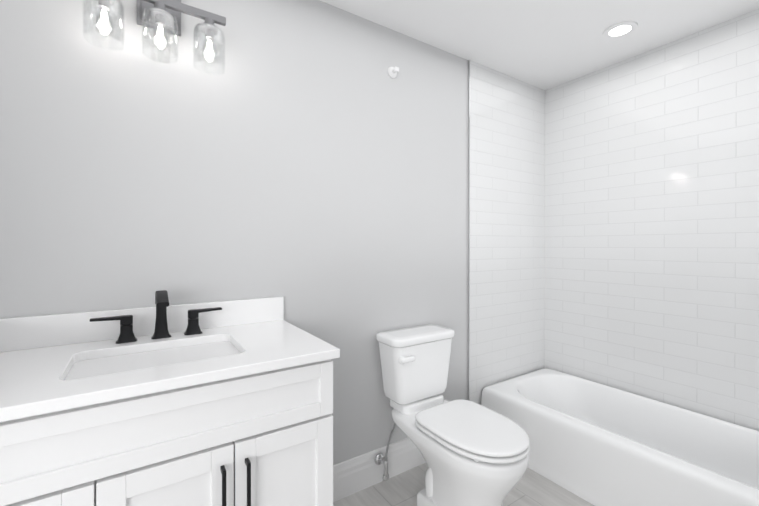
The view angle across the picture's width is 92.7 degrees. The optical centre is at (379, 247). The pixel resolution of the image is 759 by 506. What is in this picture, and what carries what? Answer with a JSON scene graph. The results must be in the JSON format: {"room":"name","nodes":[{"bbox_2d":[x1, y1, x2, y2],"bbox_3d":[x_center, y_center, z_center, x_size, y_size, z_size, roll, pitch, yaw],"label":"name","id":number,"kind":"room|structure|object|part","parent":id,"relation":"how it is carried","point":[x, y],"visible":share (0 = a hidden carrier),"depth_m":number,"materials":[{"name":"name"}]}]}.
{"room":"bathroom","nodes":[
{"label":"bathroom","id":0,"kind":"room"},
{"bbox_2d":[0,0,467,464],"bbox_3d":[-0.015,0.028,2.002,3.223,2.440,0.120,0,0,-34],"label":"wall","id":1,"kind":"structure","parent":0,"point":[307,160],"depth_m":1.57,"materials":[{"name":"grey paint"}]},
{"bbox_2d":[83,0,225,74],"bbox_3d":[-0.801,-0.846,1.323,0.444,0.298,0.133,0,0,-34],"label":"sconce","id":2,"kind":"object","parent":1,"relation":"attached to","point":[161,17],"visible":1,"depth_m":1.33,"materials":[{"name":"clear glass"}]},
{"bbox_3d":[-0.814,-0.910,1.342,0.444,0.170,0.086,0,0,-34],"label":"frame","id":3,"kind":"part","parent":2,"relation":"part of","materials":[{"name":"silver metal"}]},
{"bbox_2d":[333,438,425,501],"bbox_3d":[0.061,1.163,1.976,1.220,0.172,0.017,0,0,-34],"label":"baseboard","id":4,"kind":"structure","parent":1,"relation":"attached to","point":[351,476],"depth_m":1.90,"materials":[{"name":"white paint"}]},
{"bbox_2d":[388,66,398,77],"bbox_3d":[0.083,-0.958,1.960,0.060,0.060,0.044,0,0,-34],"label":"sprinkler","id":5,"kind":"object","parent":1,"relation":"attached to","point":[392,72],"visible":1,"depth_m":1.96,"materials":[{"name":"white paint"}]},
{"bbox_2d":[468,60,469,400],"bbox_3d":[0.570,0.027,2.309,0.004,2.440,0.012,0,0,-34],"label":"trim","id":6,"kind":"structure","parent":1,"relation":"attached to","point":[469,230],"depth_m":2.31,"materials":[{"name":"silver metal"}]},
{"bbox_2d":[470,60,544,404],"bbox_3d":[0.913,0.025,2.538,0.822,2.440,0.010,0,0,-34],"label":"wall tile","id":7,"kind":"structure","parent":1,"relation":"attached to","point":[507,201],"depth_m":2.50,"materials":[{"name":"white tile"}]},
{"bbox_2d":[333,463,593,505],"bbox_3d":[0.662,1.304,0.986,3.223,0.100,2.573,0,0,-34],"label":"floor","id":8,"kind":"structure","parent":0,"point":[532,488],"depth_m":1.84,"materials":[{"name":"tile"}]},
{"bbox_2d":[0,290,339,505],"bbox_3d":[-0.671,0.704,1.146,0.936,1.098,0.583,0,0,-34],"label":"bathroom vanity","id":9,"kind":"object","parent":8,"relation":"on","point":[162,402],"visible":1,"depth_m":1.01,"materials":[{"name":"white paint"}]},
{"bbox_2d":[90,290,221,343],"bbox_3d":[-0.771,0.240,1.283,0.408,0.172,0.146,0,0,-34],"label":"faucet","id":10,"kind":"object","parent":9,"relation":"on","point":[193,333],"depth_m":1.30,"materials":[{"name":"black metal"}]},
{"bbox_2d":[374,324,529,505],"bbox_3d":[0.345,0.849,1.714,0.416,0.802,0.748,0,0,-34],"label":"toilet","id":11,"kind":"object","parent":8,"relation":"on","point":[473,453],"visible":1,"depth_m":1.65,"materials":[{"name":"white ceramic"}]},
{"bbox_3d":[0.135,0.549,1.776,0.089,0.038,0.026,0,0,-34],"label":"lever","id":12,"kind":"part","parent":11,"relation":"part of","materials":[{"name":"white ceramic"}]},
{"bbox_3d":[0.196,0.640,1.939,0.396,0.303,0.190,0,0,-34],"label":"tank","id":13,"kind":"part","parent":11,"relation":"part of","materials":[{"name":"white ceramic"}]},
{"bbox_3d":[0.196,0.467,1.937,0.416,0.041,0.208,0,0,-34],"label":"tank lid","id":14,"kind":"part","parent":11,"relation":"part of","materials":[{"name":"white ceramic"}]},
{"bbox_3d":[0.361,1.041,1.691,0.370,0.418,0.682,0,0,-34],"label":"bowl","id":15,"kind":"part","parent":11,"relation":"part of","materials":[{"name":"white ceramic"}]},
{"bbox_3d":[0.419,0.814,1.602,0.372,0.020,0.482,0,0,-34],"label":"seat","id":16,"kind":"part","parent":11,"relation":"part of","materials":[{"name":"white plastic"}]},
{"bbox_3d":[0.419,0.788,1.602,0.370,0.023,0.480,0,0,-34],"label":"seat lid","id":17,"kind":"part","parent":11,"relation":"part of","materials":[{"name":"white plastic"}]},
{"bbox_2d":[481,368,758,505],"bbox_3d":[1.369,1.075,1.920,0.730,0.348,1.513,0,0,-34],"label":"bathtub","id":18,"kind":"object","parent":8,"relation":"on","point":[595,443],"visible":0.85,"depth_m":1.89,"materials":[{"name":"white ceramic"}]},
{"bbox_2d":[320,0,758,89],"bbox_3d":[0.662,-1.236,0.972,3.223,0.100,2.573,0,0,-34],"label":"ceiling","id":19,"kind":"structure","parent":0,"point":[545,44],"depth_m":1.95,"materials":[{"name":"white paint"}]},
{"bbox_2d":[603,21,637,38],"bbox_3d":[1.314,-1.186,1.979,0.160,0.009,0.160,0,0,-34],"label":"recessed light","id":20,"kind":"object","parent":19,"relation":"in","point":[633,24],"depth_m":1.97,"materials":[{"name":"white paint"}]},
{"bbox_3d":[1.314,-1.186,1.979,0.104,0.001,0.104,0,0,-34],"label":"recessed ceiling light lens","id":21,"kind":"part","parent":20,"relation":"part of","materials":[{"name":"white plastic"}]},
{"bbox_3d":[1.740,0.027,2.160,0.120,2.440,1.553,0,0,-34],"label":"wall","id":22,"kind":"structure","parent":0,"visible":0},
{"bbox_2d":[544,9,758,430],"bbox_3d":[1.683,0.028,2.129,0.010,2.440,1.543,0,0,-34],"label":"wall tile","id":23,"kind":"structure","parent":22,"relation":"attached to","point":[651,291],"depth_m":2.14,"materials":[{"name":"white tile"}]}
]}

